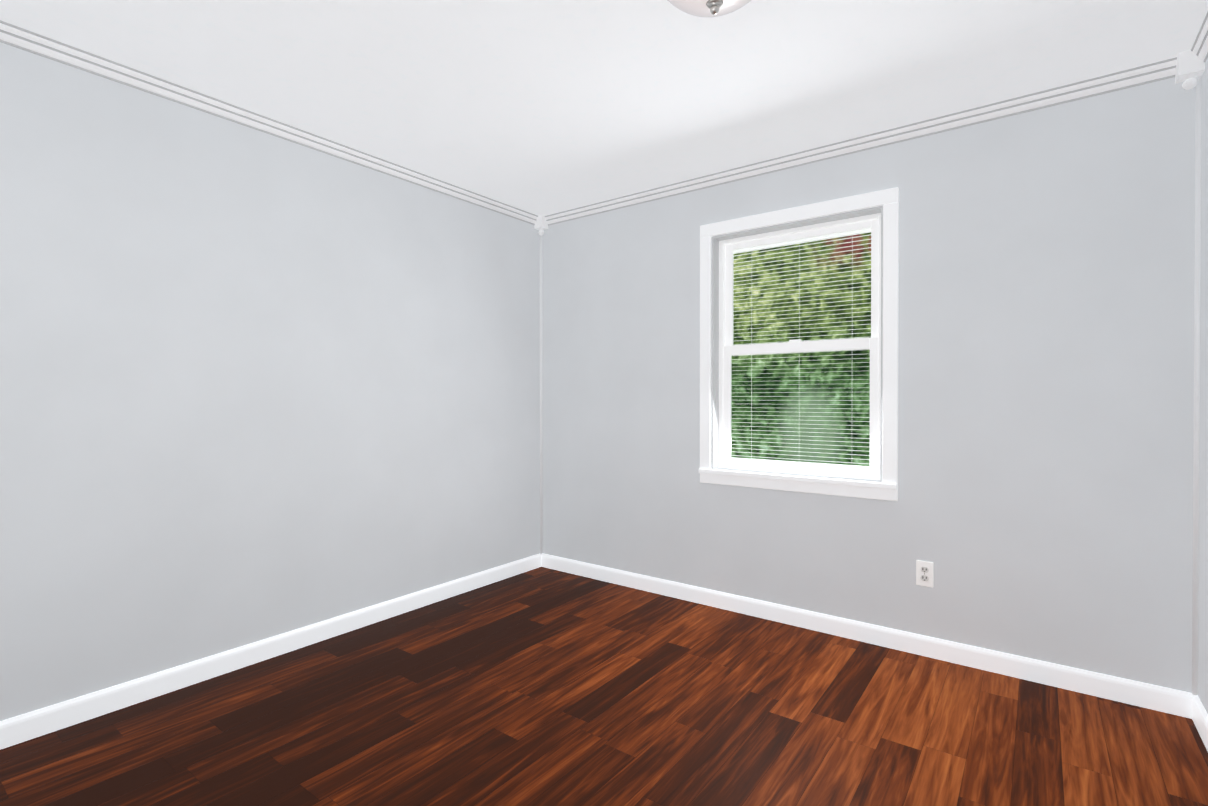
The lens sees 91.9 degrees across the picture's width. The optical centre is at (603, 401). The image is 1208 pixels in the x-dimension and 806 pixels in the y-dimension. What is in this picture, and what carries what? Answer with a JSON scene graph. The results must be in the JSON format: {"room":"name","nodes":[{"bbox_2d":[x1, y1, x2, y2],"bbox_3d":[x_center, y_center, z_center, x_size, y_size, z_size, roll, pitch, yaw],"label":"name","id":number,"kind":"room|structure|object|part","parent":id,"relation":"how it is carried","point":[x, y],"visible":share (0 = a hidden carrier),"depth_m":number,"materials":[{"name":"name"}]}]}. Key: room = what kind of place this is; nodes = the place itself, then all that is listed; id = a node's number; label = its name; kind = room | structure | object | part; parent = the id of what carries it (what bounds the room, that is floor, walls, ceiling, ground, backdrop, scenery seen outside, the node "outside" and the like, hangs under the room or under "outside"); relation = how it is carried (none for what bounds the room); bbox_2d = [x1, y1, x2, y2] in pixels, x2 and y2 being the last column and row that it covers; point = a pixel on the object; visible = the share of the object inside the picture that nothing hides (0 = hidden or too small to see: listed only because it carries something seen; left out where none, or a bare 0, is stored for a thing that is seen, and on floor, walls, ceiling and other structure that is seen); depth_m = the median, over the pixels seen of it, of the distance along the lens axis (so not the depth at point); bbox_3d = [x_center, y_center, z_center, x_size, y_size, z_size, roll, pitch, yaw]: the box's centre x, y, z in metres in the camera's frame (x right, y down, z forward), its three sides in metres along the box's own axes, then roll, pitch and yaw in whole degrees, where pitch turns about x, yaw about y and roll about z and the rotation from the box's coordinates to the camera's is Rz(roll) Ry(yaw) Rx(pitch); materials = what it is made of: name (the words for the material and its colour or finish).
{"room":"empty bedroom","nodes":[
{"label":"empty bedroom","id":0,"kind":"room"},
{"bbox_2d":[0,42,539,720],"bbox_3d":[-1.560,-0.054,2.731,0.140,2.440,3.830,0,0,37],"label":"wall","id":1,"kind":"structure","parent":0,"point":[256,386],"depth_m":2.51,"materials":[{"name":"grey paint"}]},
{"bbox_2d":[0,20,537,224],"bbox_3d":[-1.489,-1.245,2.670,0.036,0.057,3.550,0,0,37],"label":"crown molding","id":2,"kind":"structure","parent":1,"relation":"attached to","point":[38,44],"depth_m":2.49,"materials":[{"name":"white paint"}]},
{"bbox_2d":[0,554,539,749],"bbox_3d":[-1.498,1.121,2.691,0.015,0.090,3.550,0,0,37],"label":"baseboard","id":3,"kind":"structure","parent":1,"relation":"attached to","point":[38,723],"depth_m":2.50,"materials":[{"name":"white wood"}]},
{"bbox_2d":[540,236,542,553],"bbox_3d":[-0.442,-0.066,4.106,0.019,2.272,0.020,0,0,37],"label":"bead","id":4,"kind":"object","parent":1,"relation":"attached to","point":[541,487],"visible":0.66,"depth_m":4.10,"materials":[{"name":"white paint"}]},
{"bbox_2d":[0,567,1207,805],"bbox_3d":[-0.188,1.222,1.715,3.563,0.100,3.830,0,0,37],"label":"floor","id":5,"kind":"structure","parent":0,"point":[542,687],"depth_m":2.10,"materials":[{"name":"brown wood"}]},
{"bbox_2d":[0,0,1207,215],"bbox_3d":[-0.188,-1.318,1.700,3.563,0.100,3.830,0,0,37],"label":"ceiling","id":6,"kind":"structure","parent":0,"point":[544,106],"depth_m":2.21,"materials":[{"name":"white paint"}]},
{"bbox_2d":[534,215,547,235],"bbox_3d":[-0.436,-1.218,4.057,0.068,0.128,0.068,0,0,37],"label":"block","id":7,"kind":"object","parent":6,"relation":"attached to","point":[541,224],"visible":0.98,"depth_m":4.03,"materials":[{"name":"white paint"}]},
{"bbox_2d":[667,0,750,16],"bbox_3d":[0.316,-1.186,1.668,0.380,0.160,0.380,0,0,37],"label":"dome light","id":8,"kind":"object","parent":6,"relation":"attached to","point":[707,8],"visible":1,"depth_m":1.70,"materials":[{"name":"white glass"}]},
{"bbox_2d":[1175,50,1204,89],"bbox_3d":[2.142,-1.206,2.135,0.068,0.128,0.068,0,0,37],"label":"block","id":9,"kind":"object","parent":6,"relation":"attached to","point":[1190,67],"visible":0.92,"depth_m":2.12,"materials":[{"name":"white paint"}]},
{"bbox_2d":[542,77,1195,692],"bbox_3d":[0.915,-0.057,3.186,3.283,2.440,0.140,0,0,37],"label":"wall","id":10,"kind":"structure","parent":0,"point":[1040,507],"depth_m":2.57,"materials":[{"name":"grey paint"}]},
{"bbox_2d":[699,468,897,489],"bbox_3d":[0.980,0.397,3.070,1.030,0.026,0.094,0,0,37],"label":"window sill","id":11,"kind":"structure","parent":10,"relation":"attached to","point":[805,478],"depth_m":3.00,"materials":[{"name":"white wood"}]},
{"bbox_2d":[700,187,898,500],"bbox_3d":[1.007,-0.270,3.102,1.030,1.472,0.153,0,0,37],"label":"window","id":12,"kind":"structure","parent":10,"relation":"in","point":[887,200],"depth_m":3.04,"materials":[{"name":"white wood"}]},
{"bbox_3d":[0.580,-0.278,3.336,0.065,1.320,0.018,0,0,37],"label":"casing","id":13,"kind":"part","parent":12,"relation":"part of","materials":[{"name":"white wood"}]},
{"bbox_3d":[0.687,-0.278,3.395,0.036,1.320,0.065,0,0,37],"label":"frame","id":14,"kind":"part","parent":12,"relation":"part of","materials":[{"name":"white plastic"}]},
{"bbox_3d":[0.710,0.020,3.363,0.042,0.681,0.022,0,0,37],"label":"lower window sash","id":15,"kind":"part","parent":12,"relation":"part of","materials":[{"name":"white plastic"}]},
{"bbox_3d":[0.726,-0.590,3.380,0.042,0.635,0.022,0,0,37],"label":"upper window sash","id":16,"kind":"part","parent":12,"relation":"part of","materials":[{"name":"white plastic"}]},
{"bbox_3d":[0.993,-0.930,3.079,0.876,0.012,0.070,0,0,37],"label":"top window jamb","id":17,"kind":"part","parent":12,"relation":"part of","materials":[{"name":"white wood"}]},
{"bbox_3d":[0.968,0.438,3.053,1.030,0.056,0.016,0,0,37],"label":"window apron","id":18,"kind":"part","parent":12,"relation":"part of","materials":[{"name":"white wood"}]},
{"bbox_3d":[1.026,0.342,3.130,0.744,0.040,0.022,0,0,37],"label":"lower window sash","id":19,"kind":"part","parent":12,"relation":"part of","materials":[{"name":"white plastic"}]},
{"bbox_3d":[1.024,-0.291,3.124,0.744,0.056,0.028,0,0,37],"label":"meeting rail of the lower window sash","id":20,"kind":"part","parent":12,"relation":"part of","materials":[{"name":"white plastic"}]},
{"bbox_3d":[1.034,0.373,3.141,0.828,0.022,0.065,0,0,37],"label":"frame","id":21,"kind":"part","parent":12,"relation":"part of","materials":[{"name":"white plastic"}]},
{"bbox_3d":[1.034,-0.921,3.133,0.828,0.030,0.065,0,0,37],"label":"window frame","id":22,"kind":"part","parent":12,"relation":"part of","materials":[{"name":"white wood"}]},
{"bbox_2d":[731,228,870,463],"bbox_3d":[1.062,-0.269,3.175,0.784,1.236,0.024,0,0,37],"label":"window blinds","id":23,"kind":"object","parent":12,"relation":"attached to","point":[850,233],"depth_m":3.16,"materials":[{"name":"white plastic"}]},
{"bbox_3d":[1.041,-0.889,3.143,0.744,0.034,0.022,0,0,37],"label":"top of the upper window sash","id":24,"kind":"part","parent":12,"relation":"part of","materials":[{"name":"white plastic"}]},
{"bbox_3d":[1.341,0.023,2.893,0.042,0.681,0.022,0,0,37],"label":"lower window sash","id":25,"kind":"part","parent":12,"relation":"part of","materials":[{"name":"white plastic"}]},
{"bbox_3d":[1.356,-0.588,2.910,0.042,0.635,0.022,0,0,37],"label":"upper window sash","id":26,"kind":"part","parent":12,"relation":"part of","materials":[{"name":"white plastic"}]},
{"bbox_3d":[1.380,-0.275,2.879,0.036,1.320,0.065,0,0,37],"label":"frame","id":27,"kind":"part","parent":12,"relation":"part of","materials":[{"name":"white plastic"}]},
{"bbox_3d":[1.354,-0.274,2.759,0.065,1.320,0.018,0,0,37],"label":"casing","id":28,"kind":"part","parent":12,"relation":"part of","materials":[{"name":"white wood"}]},
{"bbox_2d":[545,57,1176,225],"bbox_3d":[0.869,-1.248,3.104,3.180,0.057,0.036,0,0,37],"label":"crown molding","id":29,"kind":"structure","parent":10,"relation":"attached to","point":[1165,69],"depth_m":2.70,"materials":[{"name":"white paint"}]},
{"bbox_2d":[540,553,1183,716],"bbox_3d":[0.863,1.119,3.135,3.210,0.090,0.015,0,0,37],"label":"baseboard","id":30,"kind":"structure","parent":10,"relation":"attached to","point":[1154,697],"depth_m":2.71,"materials":[{"name":"white wood"}]},
{"bbox_2d":[916,560,932,587],"bbox_3d":[1.472,0.790,2.682,0.070,0.115,0.011,0,0,37],"label":"electrical outlet","id":31,"kind":"object","parent":10,"relation":"attached to","point":[924,573],"visible":1,"depth_m":2.68,"materials":[{"name":"white plastic"}]},
{"bbox_2d":[920,566,928,572],"bbox_3d":[1.472,0.771,2.680,0.034,0.027,0.003,0,0,37],"label":"receptacle","id":32,"kind":"object","parent":31,"relation":"attached to","point":[923,569],"depth_m":2.68,"materials":[{"name":"grey plastic"}]},
{"bbox_2d":[920,575,928,580],"bbox_3d":[1.472,0.810,2.681,0.034,0.027,0.003,0,0,37],"label":"receptacle","id":33,"kind":"object","parent":31,"relation":"attached to","point":[922,577],"depth_m":2.68,"materials":[{"name":"grey plastic"}]},
{"bbox_2d":[1198,58,1207,713],"bbox_3d":[1.184,-0.041,0.684,0.140,2.440,3.830,0,0,37],"label":"wall","id":34,"kind":"structure","parent":0,"point":[1203,584],"depth_m":2.08,"materials":[{"name":"grey paint"}]},
{"bbox_2d":[1184,691,1207,750],"bbox_3d":[1.122,1.133,0.738,0.015,0.090,3.550,0,0,37],"label":"baseboard","id":35,"kind":"structure","parent":34,"relation":"attached to","point":[1194,710],"depth_m":2.09,"materials":[{"name":"white wood"}]},
{"bbox_2d":[1192,76,1201,695],"bbox_3d":[2.183,-0.054,2.148,0.019,2.272,0.020,0,0,37],"label":"bead","id":36,"kind":"object","parent":34,"relation":"attached to","point":[1196,389],"visible":0.78,"depth_m":2.14,"materials":[{"name":"white paint"}]},
{"bbox_2d":[1191,12,1207,61],"bbox_3d":[1.113,-1.233,0.730,0.036,0.057,3.550,0,0,37],"label":"crown molding","id":37,"kind":"structure","parent":34,"relation":"attached to","point":[1200,46],"depth_m":2.03,"materials":[{"name":"white paint"}]},
{"label":"outside","id":38,"kind":"structure","parent":0,"visible":0},
{"bbox_2d":[731,232,870,465],"bbox_3d":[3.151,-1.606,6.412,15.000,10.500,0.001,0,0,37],"label":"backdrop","id":39,"kind":"structure","parent":38,"point":[825,379],"depth_m":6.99,"materials":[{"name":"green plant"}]}
]}

